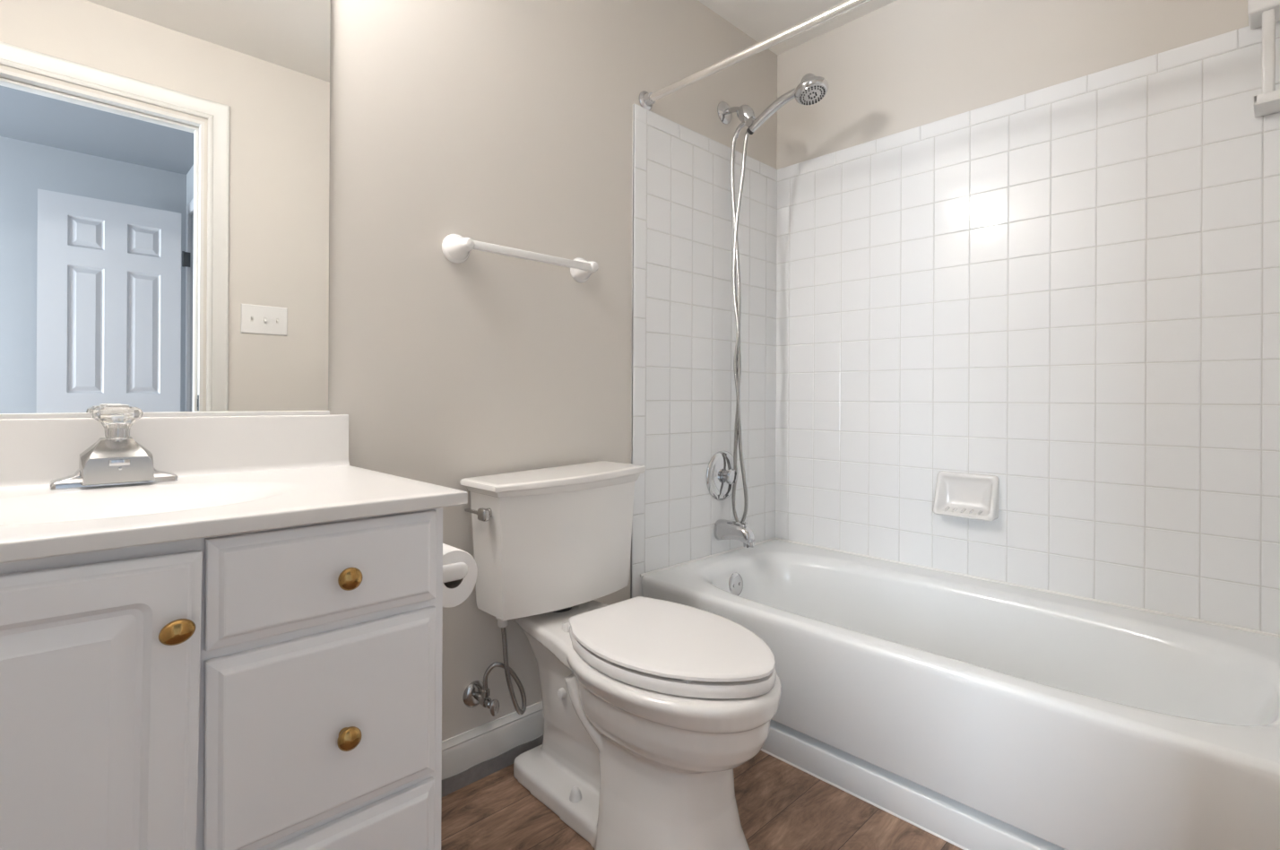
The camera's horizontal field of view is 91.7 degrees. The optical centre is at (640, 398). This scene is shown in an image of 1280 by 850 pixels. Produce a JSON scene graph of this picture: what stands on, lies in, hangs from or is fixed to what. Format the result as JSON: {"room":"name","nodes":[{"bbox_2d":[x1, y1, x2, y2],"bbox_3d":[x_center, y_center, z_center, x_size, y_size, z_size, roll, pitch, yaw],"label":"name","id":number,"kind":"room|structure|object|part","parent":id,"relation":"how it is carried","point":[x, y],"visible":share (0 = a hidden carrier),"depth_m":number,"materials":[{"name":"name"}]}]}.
{"room":"bathroom","nodes":[
{"label":"bathroom","id":0,"kind":"room"},
{"bbox_2d":[36,0,777,740],"bbox_3d":[-0.397,-0.213,1.663,2.750,2.338,0.120,0,0,-44],"label":"wall","id":1,"kind":"structure","parent":0,"point":[505,123],"depth_m":1.59,"materials":[{"name":"grey paint"}]},
{"bbox_2d":[0,0,330,418],"bbox_3d":[-0.928,-0.493,1.054,0.757,1.050,0.010,0,0,-44],"label":"mirror","id":2,"kind":"object","parent":1,"relation":"attached to","point":[165,164],"visible":1,"depth_m":1.12,"materials":[{"name":"grey mirror"}]},
{"bbox_2d":[0,414,349,488],"bbox_3d":[-0.901,0.088,1.070,0.764,0.110,0.029,0,0,-44],"label":"backsplash","id":3,"kind":"structure","parent":1,"relation":"attached to","point":[34,452],"depth_m":1.14,"materials":[{"name":"white stone"}]},
{"bbox_2d":[441,734,543,796],"bbox_3d":[-0.340,0.936,1.631,0.871,0.040,0.016,0,0,-44],"label":"trim","id":4,"kind":"structure","parent":1,"relation":"attached to","point":[452,783],"depth_m":1.57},
{"bbox_2d":[441,700,544,779],"bbox_3d":[-0.340,0.876,1.631,0.871,0.092,0.014,0,0,-44],"label":"baseboard","id":5,"kind":"structure","parent":1,"relation":"attached to","point":[462,751],"depth_m":1.58,"materials":[{"name":"white paint"}]},
{"bbox_2d":[462,616,526,716],"bbox_3d":[-0.358,0.655,1.552,0.130,0.276,0.102,0,0,-44],"label":"water supply valve","id":6,"kind":"object","parent":1,"relation":"attached to","point":[477,692],"visible":0.94,"depth_m":1.53,"materials":[{"name":"grey metal"}]},
{"bbox_3d":[-0.349,0.744,1.496,0.025,0.040,0.010,0,0,-44],"label":"valve handle","id":7,"kind":"part","parent":6,"relation":"part of","materials":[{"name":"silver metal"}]},
{"bbox_2d":[441,233,598,282],"bbox_3d":[-0.288,-0.368,1.634,0.459,0.076,0.075,0,0,-44],"label":"towel bar","id":8,"kind":"object","parent":1,"relation":"attached to","point":[456,248],"visible":1,"depth_m":1.55,"materials":[{"name":"white ceramic"}]},
{"bbox_3d":[-0.427,-0.367,1.498,0.071,0.071,0.075,0,0,-44],"label":"post","id":9,"kind":"part","parent":8,"relation":"part of","materials":[{"name":"white ceramic"}]},
{"bbox_3d":[-0.148,-0.370,1.769,0.071,0.071,0.075,0,0,-44],"label":"post","id":10,"kind":"part","parent":8,"relation":"part of","materials":[{"name":"white ceramic"}]},
{"bbox_2d":[630,103,777,598],"bbox_3d":[0.261,0.022,2.215,0.796,1.875,0.008,0,0,-44],"label":"grout","id":11,"kind":"structure","parent":1,"relation":"attached to","point":[748,314],"depth_m":2.10,"materials":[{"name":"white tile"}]},
{"bbox_2d":[631,103,777,597],"bbox_3d":[0.259,0.021,2.211,0.788,1.875,0.007,0,0,-44],"label":"tile wall","id":12,"kind":"structure","parent":1,"relation":"attached to","point":[661,396],"depth_m":2.14,"materials":[{"name":"white tile"}]},
{"bbox_2d":[706,450,737,500],"bbox_3d":[0.314,0.278,2.224,0.178,0.178,0.053,0,0,-44],"label":"shower valve","id":13,"kind":"object","parent":1,"relation":"attached to","point":[721,474],"visible":0.9,"depth_m":2.21,"materials":[{"name":"silver metal"}]},
{"bbox_3d":[0.320,0.278,2.217,0.054,0.054,0.035,0,0,-44],"label":"knob","id":14,"kind":"part","parent":13,"relation":"part of","materials":[{"name":"silver metal"}]},
{"bbox_2d":[713,518,754,547],"bbox_3d":[0.338,0.471,2.180,0.066,0.086,0.150,0,0,-44],"label":"tub spout","id":15,"kind":"object","parent":1,"relation":"attached to","point":[724,529],"visible":1,"depth_m":2.16,"materials":[{"name":"silver metal"}]},
{"bbox_2d":[743,541,754,547],"bbox_3d":[0.376,0.503,2.142,0.040,0.022,0.041,0,0,-44],"label":"outlet","id":16,"kind":"object","parent":15,"relation":"attached to","point":[746,544],"depth_m":2.12,"materials":[{"name":"silver metal"}]},
{"bbox_2d":[639,0,871,110],"bbox_3d":[0.545,-0.938,1.436,0.060,0.071,1.514,0,0,-44],"label":"shower rod","id":17,"kind":"object","parent":1,"relation":"attached to","point":[646,99],"visible":1,"depth_m":1.67,"materials":[{"name":"silver metal"}]},
{"bbox_2d":[717,73,828,523],"bbox_3d":[0.442,-0.309,2.109,0.108,1.536,0.409,0,0,-44],"label":"handheld shower","id":18,"kind":"object","parent":1,"relation":"attached to","point":[812,89],"visible":0.99,"depth_m":2.22,"materials":[{"name":"silver metal"}]},
{"bbox_3d":[0.344,-1.022,2.220,0.019,0.050,0.093,0,0,-44],"label":"arm","id":19,"kind":"part","parent":18,"relation":"part of","materials":[{"name":"silver metal"}]},
{"bbox_3d":[0.458,-0.974,2.103,0.031,0.096,0.214,0,0,-44],"label":"handle","id":20,"kind":"part","parent":18,"relation":"part of","materials":[{"name":"silver metal"}]},
{"bbox_3d":[0.553,-0.974,1.996,0.086,0.028,0.082,0,0,-44],"label":"spray plate","id":21,"kind":"part","parent":18,"relation":"part of","materials":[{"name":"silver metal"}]},
{"bbox_2d":[441,750,963,849],"bbox_3d":[0.197,0.999,-0.166,4.400,0.080,3.580,0,0,-44],"label":"floor","id":22,"kind":"structure","parent":0,"point":[782,806],"depth_m":1.42,"materials":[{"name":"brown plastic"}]},
{"bbox_2d":[0,507,442,849],"bbox_3d":[-0.720,0.559,0.882,0.713,0.789,0.552,0,0,-44],"label":"vanity cabinet","id":23,"kind":"object","parent":22,"relation":"on","point":[279,688],"visible":0.99,"depth_m":0.76,"materials":[{"name":"white paint"}]},
{"bbox_3d":[-0.665,0.507,0.607,0.391,0.661,0.019,0,0,-43],"label":"door","id":24,"kind":"part","parent":23,"relation":"part of","materials":[{"name":"white paint"}]},
{"bbox_3d":[-0.525,0.264,0.705,0.034,0.028,0.028,0,0,-44],"label":"knob","id":25,"kind":"part","parent":23,"relation":"part of","materials":[{"name":"gold metal"}]},
{"bbox_2d":[0,414,467,562],"bbox_3d":[-0.727,0.118,0.891,0.765,0.168,0.529,0,0,-44],"label":"countertop","id":26,"kind":"structure","parent":23,"relation":"on","point":[237,474],"depth_m":0.99,"materials":[{"name":"white stone"}]},
{"bbox_2d":[49,404,178,489],"bbox_3d":[-0.856,0.075,1.018,0.160,0.131,0.082,0,0,-44],"label":"faucet","id":27,"kind":"object","parent":26,"relation":"on","point":[116,458],"visible":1,"depth_m":1.00,"materials":[{"name":"silver metal"}]},
{"bbox_3d":[-0.851,0.099,1.013,0.092,0.069,0.063,0,0,-44],"label":"spout","id":28,"kind":"part","parent":27,"relation":"part of","materials":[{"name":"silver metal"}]},
{"bbox_3d":[-0.862,0.039,1.026,0.066,0.054,0.063,0,0,-44],"label":"handle","id":29,"kind":"part","parent":27,"relation":"part of","materials":[{"name":"clear plastic"}]},
{"bbox_2d":[0,480,312,527],"bbox_3d":[-0.717,0.172,0.872,0.466,0.060,0.330,0,0,-44],"label":"basin","id":30,"kind":"object","parent":26,"relation":"in","point":[92,505],"depth_m":0.94,"materials":[{"name":"white ceramic"}]},
{"bbox_3d":[-0.418,0.445,0.851,0.293,0.252,0.019,0,0,-44],"label":"drawer","id":31,"kind":"part","parent":23,"relation":"part of","materials":[{"name":"white paint"}]},
{"bbox_3d":[-0.417,0.238,0.851,0.293,0.134,0.019,0,0,-44],"label":"drawer","id":32,"kind":"part","parent":23,"relation":"part of","materials":[{"name":"white paint"}]},
{"bbox_3d":[-0.395,0.459,0.841,0.031,0.031,0.028,0,0,-44],"label":"knob","id":33,"kind":"part","parent":23,"relation":"part of","materials":[{"name":"gold metal"}]},
{"bbox_3d":[-0.393,0.243,0.841,0.031,0.031,0.028,0,0,-44],"label":"knob","id":34,"kind":"part","parent":23,"relation":"part of","materials":[{"name":"gold metal"}]},
{"bbox_3d":[-0.420,0.708,0.851,0.293,0.250,0.019,0,0,-44],"label":"drawer","id":35,"kind":"part","parent":23,"relation":"part of","materials":[{"name":"white paint"}]},
{"bbox_2d":[442,562,467,582],"bbox_3d":[-0.424,0.327,1.188,0.136,0.054,0.153,0,0,-44],"label":"toilet paper holder","id":36,"kind":"object","parent":23,"relation":"attached to","point":[454,571],"visible":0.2,"depth_m":1.17,"materials":[{"name":"white plastic"}]},
{"bbox_2d":[442,543,477,607],"bbox_3d":[-0.391,0.343,1.220,0.103,0.109,0.105,0,0,-44],"label":"toilet paper roll","id":37,"kind":"object","parent":36,"relation":"hanging from","point":[454,592],"visible":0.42,"depth_m":1.19,"materials":[{"name":"white paper"}]},
{"bbox_2d":[459,460,781,849],"bbox_3d":[-0.022,0.570,1.408,0.476,0.775,0.736,0,0,-44],"label":"toilet","id":38,"kind":"object","parent":22,"relation":"on","point":[651,705],"visible":1,"depth_m":1.35,"materials":[{"name":"white ceramic"}]},
{"bbox_3d":[-0.375,0.267,1.456,0.034,0.028,0.096,0,0,-44],"label":"flush lever","id":39,"kind":"part","parent":38,"relation":"part of","materials":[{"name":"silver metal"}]},
{"bbox_3d":[-0.207,0.372,1.604,0.427,0.292,0.180,0,0,-44],"label":"tank","id":40,"kind":"part","parent":38,"relation":"part of","materials":[{"name":"white ceramic"}]},
{"bbox_3d":[-0.201,0.204,1.599,0.470,0.044,0.210,0,0,-44],"label":"tank lid","id":41,"kind":"part","parent":38,"relation":"part of","materials":[{"name":"white ceramic"}]},
{"bbox_3d":[-0.015,0.750,1.405,0.358,0.416,0.721,0,0,-44],"label":"bowl","id":42,"kind":"part","parent":38,"relation":"part of","materials":[{"name":"white ceramic"}]},
{"bbox_3d":[0.071,0.513,1.332,0.348,0.021,0.486,0,0,-44],"label":"seat lid","id":43,"kind":"part","parent":38,"relation":"part of","materials":[{"name":"white plastic"}]},
{"bbox_3d":[0.072,0.539,1.331,0.346,0.031,0.485,0,0,-44],"label":"seat","id":44,"kind":"part","parent":38,"relation":"part of","materials":[{"name":"white plastic"}]},
{"bbox_2d":[641,539,1279,849],"bbox_3d":[0.789,0.762,1.682,0.756,0.399,1.492,0,0,-44],"label":"bathtub","id":45,"kind":"object","parent":22,"relation":"on","point":[979,713],"visible":0.91,"depth_m":1.41,"materials":[{"name":"white ceramic"}]},
{"bbox_3d":[0.326,0.638,2.128,0.082,0.082,0.024,0,0,-44],"label":"overflow plate","id":46,"kind":"part","parent":45,"relation":"part of","materials":[{"name":"silver metal"}]},
{"bbox_2d":[761,748,968,849],"bbox_3d":[0.562,0.959,1.462,0.009,0.009,1.492,0,0,-44],"label":"trim","id":47,"kind":"structure","parent":45,"relation":"attached to","point":[762,749],"depth_m":1.47,"materials":[{"name":"white"}]},
{"bbox_3d":[0.578,0.901,1.478,0.082,0.117,1.492,0,0,-44],"label":"toe panel","id":48,"kind":"part","parent":45,"relation":"part of","materials":[{"name":"white ceramic"}]},
{"bbox_2d":[697,0,897,55],"bbox_3d":[0.179,-1.429,1.077,2.750,0.100,1.755,0,0,-44],"label":"ceiling","id":49,"kind":"structure","parent":0,"point":[760,20],"depth_m":2.23,"materials":[{"name":"white paint"}]},
{"bbox_2d":[776,0,1248,169],"bbox_3d":[1.157,-0.205,1.951,0.120,2.338,1.635,0,0,-44],"label":"wall","id":50,"kind":"structure","parent":0,"point":[901,65],"depth_m":2.01,"materials":[{"name":"grey paint"}]},
{"bbox_2d":[640,537,1279,637],"bbox_3d":[0.791,0.562,1.687,0.756,0.011,1.498,0,0,-44],"label":"trim","id":51,"kind":"structure","parent":50,"relation":"attached to","point":[772,539],"depth_m":1.89,"materials":[{"name":"white"}]},
{"bbox_2d":[933,470,999,520],"bbox_3d":[1.018,0.304,1.950,0.060,0.135,0.178,0,0,-44],"label":"soap dish","id":52,"kind":"object","parent":50,"relation":"attached to","point":[972,496],"visible":1,"depth_m":1.96,"materials":[{"name":"white ceramic"}]},
{"bbox_2d":[775,21,1279,634],"bbox_3d":[1.065,0.025,1.950,0.007,1.875,1.507,0,0,-44],"label":"tile wall","id":53,"kind":"structure","parent":50,"relation":"attached to","point":[1240,248],"depth_m":1.79,"materials":[{"name":"white tile"}]},
{"bbox_2d":[775,29,1279,631],"bbox_3d":[1.071,0.026,1.947,0.008,1.875,1.508,0,0,-44],"label":"grout","id":54,"kind":"structure","parent":50,"relation":"attached to","point":[1202,102],"depth_m":1.79,"materials":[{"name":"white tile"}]},
{"bbox_2d":[1247,0,1279,117],"bbox_3d":[1.503,-0.814,1.431,0.095,0.269,0.147,0,0,-44],"label":"corner shelf","id":55,"kind":"object","parent":50,"relation":"attached to","point":[1264,13],"visible":1,"depth_m":1.44,"materials":[{"name":"white plastic"}]},
{"bbox_3d":[1.504,-0.922,1.431,0.095,0.053,0.147,0,0,-44],"label":"shelf","id":56,"kind":"part","parent":55,"relation":"part of","materials":[{"name":"white plastic"}]},
{"bbox_2d":[1253,89,1279,117],"bbox_3d":[1.506,-0.691,1.427,0.095,0.023,0.137,0,0,-44],"label":"tray","id":57,"kind":"object","parent":55,"relation":"on","point":[1267,102],"depth_m":1.44,"materials":[{"name":"white plastic"}]},
{"bbox_3d":[1.457,-0.794,1.441,0.022,0.209,0.022,0,0,-44],"label":"post","id":58,"kind":"part","parent":55,"relation":"part of","materials":[{"name":"white plastic"}]}
]}

